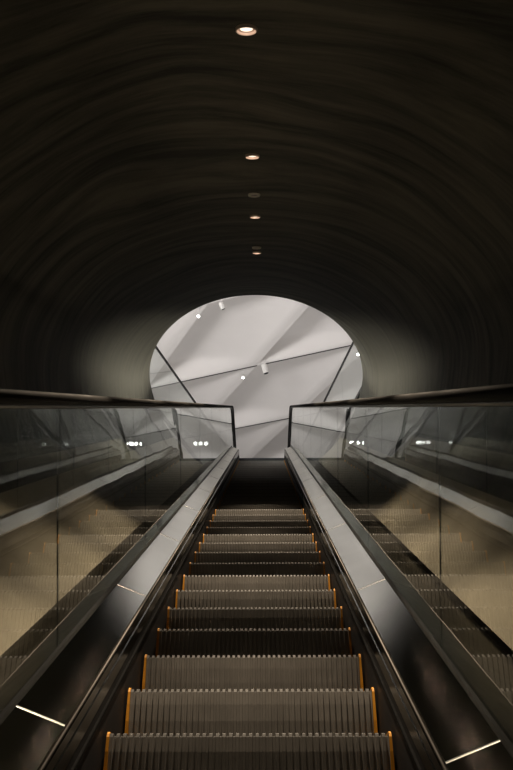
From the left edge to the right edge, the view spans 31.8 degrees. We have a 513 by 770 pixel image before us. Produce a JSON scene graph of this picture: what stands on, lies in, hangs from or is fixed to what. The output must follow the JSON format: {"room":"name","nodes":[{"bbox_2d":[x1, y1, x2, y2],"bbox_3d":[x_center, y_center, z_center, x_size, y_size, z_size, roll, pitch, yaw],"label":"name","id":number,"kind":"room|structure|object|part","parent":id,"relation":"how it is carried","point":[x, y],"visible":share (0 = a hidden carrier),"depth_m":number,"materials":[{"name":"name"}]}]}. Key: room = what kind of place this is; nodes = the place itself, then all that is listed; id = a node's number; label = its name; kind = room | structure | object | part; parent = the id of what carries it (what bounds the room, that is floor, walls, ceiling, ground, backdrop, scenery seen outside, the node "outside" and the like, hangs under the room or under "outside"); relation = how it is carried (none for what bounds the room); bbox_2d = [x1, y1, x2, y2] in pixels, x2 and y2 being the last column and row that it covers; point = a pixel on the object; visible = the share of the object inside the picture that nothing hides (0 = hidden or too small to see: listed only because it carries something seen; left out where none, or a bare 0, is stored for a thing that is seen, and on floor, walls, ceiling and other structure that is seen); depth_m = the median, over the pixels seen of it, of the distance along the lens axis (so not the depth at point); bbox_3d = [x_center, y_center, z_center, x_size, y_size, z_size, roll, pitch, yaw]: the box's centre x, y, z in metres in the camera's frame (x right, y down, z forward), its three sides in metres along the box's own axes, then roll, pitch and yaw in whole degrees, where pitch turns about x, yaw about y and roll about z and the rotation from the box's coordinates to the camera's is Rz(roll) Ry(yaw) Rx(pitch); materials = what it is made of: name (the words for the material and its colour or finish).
{"room":"escalator tunnel","nodes":[
{"label":"escalator tunnel","id":0,"kind":"room"},
{"bbox_2d":[0,0,512,502],"bbox_3d":[-0.075,0.385,5.207,3.240,9.645,17.700,0,-31,0],"label":"ceiling","id":1,"kind":"structure","parent":0,"point":[381,131],"depth_m":5.29,"materials":[{"name":"paint"}]},
{"bbox_2d":[0,446,146,655],"bbox_3d":[-1.236,1.148,5.989,0.489,10.130,17.833,0,-31,0],"label":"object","id":2,"kind":"structure","parent":1,"relation":"attached to","point":[28,513],"depth_m":5.47,"materials":[{"name":"clear glass"}]},
{"bbox_2d":[235,24,256,35],"bbox_3d":[-0.040,-1.396,3.529,0.086,0.058,0.082,0,-31,0],"label":"recessed light","id":3,"kind":"object","parent":1,"relation":"in","point":[241,29],"visible":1,"depth_m":3.53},
{"bbox_2d":[245,153,259,159],"bbox_3d":[-0.025,-1.351,5.306,0.086,0.058,0.082,0,-31,0],"label":"recessed light","id":4,"kind":"object","parent":1,"relation":"in","point":[251,156],"visible":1,"depth_m":5.31,"materials":[{"name":"white"}]},
{"bbox_2d":[248,193,259,197],"bbox_3d":[-0.017,-1.326,6.271,0.086,0.058,0.082,0,-31,0],"label":"recessed light","id":5,"kind":"object","parent":1,"relation":"in","point":[253,195],"visible":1,"depth_m":6.25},
{"bbox_2d":[250,215,260,218],"bbox_3d":[-0.011,-1.308,6.982,0.086,0.058,0.082,0,-31,0],"label":"recessed light","id":6,"kind":"object","parent":1,"relation":"in","point":[251,216],"visible":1,"depth_m":6.97,"materials":[{"name":"white"}]},
{"bbox_2d":[418,467,512,649],"bbox_3d":[1.175,1.029,5.896,0.335,10.025,17.583,0,-31,0],"label":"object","id":7,"kind":"structure","parent":1,"relation":"attached to","point":[476,525],"depth_m":4.86,"materials":[{"name":"clear glass"}]},
{"bbox_2d":[150,295,362,457],"bbox_3d":[1.188,-2.150,24.213,32.508,0.520,47.178,0,-31,0],"label":"ceiling","id":8,"kind":"structure","parent":0,"point":[250,328],"depth_m":26.59,"materials":[{"name":"white paint"}]},
{"bbox_2d":[155,346,195,402],"bbox_3d":[-1.461,0.186,15.180,0.040,1.105,5.892,-9,-33,14],"label":"track","id":9,"kind":"object","parent":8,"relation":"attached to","point":[156,348],"visible":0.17,"depth_m":15.58,"materials":[{"name":"black metal"}]},
{"bbox_2d":[151,365,256,388],"bbox_3d":[-2.873,0.034,27.261,6.217,0.020,0.018,-12,-33,18],"label":"track","id":10,"kind":"object","parent":8,"relation":"attached to","point":[256,365],"visible":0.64,"depth_m":26.80,"materials":[{"name":"black metal"}]},
{"bbox_2d":[219,299,224,309],"bbox_3d":[-0.890,-2.155,23.379,0.187,0.491,0.120,21,-37,-30],"label":"track spotlight","id":11,"kind":"object","parent":8,"relation":"hanging from","point":[221,304],"visible":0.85,"depth_m":23.27,"materials":[{"name":"white metal"}]},
{"bbox_2d":[200,418,288,435],"bbox_3d":[0.250,1.240,29.232,12.862,0.020,0.018,-12,-33,18],"label":"track","id":12,"kind":"object","parent":8,"relation":"attached to","point":[286,418],"visible":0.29,"depth_m":29.25,"materials":[{"name":"black metal"}]},
{"bbox_2d":[261,355,268,374],"bbox_3d":[0.248,-0.583,25.977,0.234,0.622,0.170,11,-33,-18],"label":"track spotlight","id":13,"kind":"object","parent":8,"relation":"hanging from","point":[265,370],"visible":0.95,"depth_m":25.85,"materials":[{"name":"white metal"}]},
{"bbox_2d":[265,344,354,363],"bbox_3d":[3.214,-1.228,25.199,6.410,0.020,0.018,-12,-33,18],"label":"track","id":14,"kind":"object","parent":8,"relation":"attached to","point":[354,344],"visible":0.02,"depth_m":25.77,"materials":[{"name":"black metal"}]},
{"bbox_2d":[320,342,360,407],"bbox_3d":[1.444,0.172,15.156,0.040,1.105,5.768,6,-32,-9],"label":"track","id":15,"kind":"object","parent":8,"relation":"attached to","point":[352,344],"visible":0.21,"depth_m":15.40,"materials":[{"name":"black metal"}]},
{"bbox_2d":[421,561,512,659],"bbox_3d":[1.190,4.021,20.388,22.000,0.001,37.000,0,-31,0],"label":"floor","id":16,"kind":"structure","parent":0,"point":[502,644],"depth_m":23.69,"materials":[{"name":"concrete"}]},
{"bbox_2d":[0,383,512,769],"bbox_3d":[0.028,1.501,8.042,2.010,10.502,18.796,0,-31,0],"label":"escalator","id":17,"kind":"object","parent":16,"relation":"on","point":[284,613],"visible":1,"depth_m":3.30,"materials":[{"name":"metal"}]},
{"bbox_3d":[-0.516,0.710,8.035,0.080,9.158,17.947,0,-31,0],"label":"handrail","id":18,"kind":"part","parent":17,"relation":"part of","materials":[{"name":"rubber"}]},
{"bbox_3d":[-0.552,0.436,3.470,0.012,1.531,1.962,0,-31,0],"label":"glass panel","id":19,"kind":"part","parent":17,"relation":"part of","materials":[{"name":"clear glass"}]},
{"bbox_3d":[-0.386,1.336,7.626,0.005,9.092,17.126,0,-31,0],"label":"deck moulding","id":20,"kind":"part","parent":17,"relation":"part of","materials":[{"name":"metal"}]},
{"bbox_3d":[-0.390,1.523,7.535,0.010,9.346,17.086,0,-31,0],"label":"skirt panel","id":21,"kind":"part","parent":17,"relation":"part of","materials":[{"name":"metal"}]},
{"bbox_3d":[-0.536,0.484,5.339,0.012,1.531,1.962,0,-31,0],"label":"glass panel","id":22,"kind":"part","parent":17,"relation":"part of","materials":[{"name":"clear glass"}]},
{"bbox_3d":[-0.520,0.531,7.208,0.012,1.531,1.962,0,-31,0],"label":"glass panel","id":23,"kind":"part","parent":17,"relation":"part of","materials":[{"name":"clear glass"}]},
{"bbox_3d":[-0.504,0.579,9.078,0.012,1.531,1.962,0,-31,0],"label":"glass panel","id":24,"kind":"part","parent":17,"relation":"part of","materials":[{"name":"clear glass"}]},
{"bbox_3d":[-0.489,0.627,10.947,0.012,1.531,1.962,0,-31,0],"label":"glass panel","id":25,"kind":"part","parent":17,"relation":"part of","materials":[{"name":"clear glass"}]},
{"bbox_3d":[-0.473,0.675,12.816,0.012,1.531,1.962,0,-31,0],"label":"glass panel","id":26,"kind":"part","parent":17,"relation":"part of","materials":[{"name":"clear glass"}]},
{"bbox_3d":[-0.446,1.185,15.738,0.012,1.840,4.239,0,-31,0],"label":"glass panel","id":27,"kind":"part","parent":17,"relation":"part of","materials":[{"name":"clear glass"}]},
{"bbox_3d":[0.095,1.455,16.151,0.804,0.054,0.550,0,-31,0],"label":"comb plate","id":28,"kind":"part","parent":17,"relation":"part of","materials":[{"name":"metal"}]},
{"bbox_3d":[0.630,1.192,16.198,0.012,1.370,3.425,0,-31,0],"label":"glass panel","id":29,"kind":"part","parent":17,"relation":"part of","materials":[{"name":"clear glass"}]},
{"bbox_3d":[0.608,0.695,13.812,0.012,1.466,1.849,0,-31,0],"label":"glass panel","id":30,"kind":"part","parent":17,"relation":"part of","materials":[{"name":"clear glass"}]},
{"bbox_3d":[0.593,0.650,12.073,0.012,1.466,1.849,0,-31,0],"label":"glass panel","id":31,"kind":"part","parent":17,"relation":"part of","materials":[{"name":"clear glass"}]},
{"bbox_3d":[0.578,0.606,10.333,0.012,1.466,1.849,0,-31,0],"label":"glass panel","id":32,"kind":"part","parent":17,"relation":"part of","materials":[{"name":"clear glass"}]},
{"bbox_3d":[0.564,0.562,8.594,0.012,1.466,1.849,0,-31,0],"label":"glass panel","id":33,"kind":"part","parent":17,"relation":"part of","materials":[{"name":"clear glass"}]},
{"bbox_3d":[0.549,0.517,6.855,0.012,1.466,1.849,0,-31,0],"label":"glass panel","id":34,"kind":"part","parent":17,"relation":"part of","materials":[{"name":"clear glass"}]},
{"bbox_3d":[0.534,0.473,5.115,0.012,1.466,1.849,0,-31,0],"label":"glass panel","id":35,"kind":"part","parent":17,"relation":"part of","materials":[{"name":"clear glass"}]},
{"bbox_3d":[0.437,1.519,7.529,0.010,9.346,17.086,0,-31,0],"label":"skirt panel","id":36,"kind":"part","parent":17,"relation":"part of","materials":[{"name":"metal"}]},
{"bbox_3d":[0.432,1.332,7.620,0.005,9.092,17.126,0,-31,0],"label":"deck moulding","id":37,"kind":"part","parent":17,"relation":"part of","materials":[{"name":"metal"}]},
{"bbox_3d":[0.519,0.428,3.376,0.012,1.466,1.849,0,-31,0],"label":"glass panel","id":38,"kind":"part","parent":17,"relation":"part of","materials":[{"name":"clear glass"}]},
{"bbox_3d":[0.564,0.704,8.026,0.080,9.158,17.947,0,-31,0],"label":"handrail","id":39,"kind":"part","parent":17,"relation":"part of","materials":[{"name":"rubber"}]}
]}

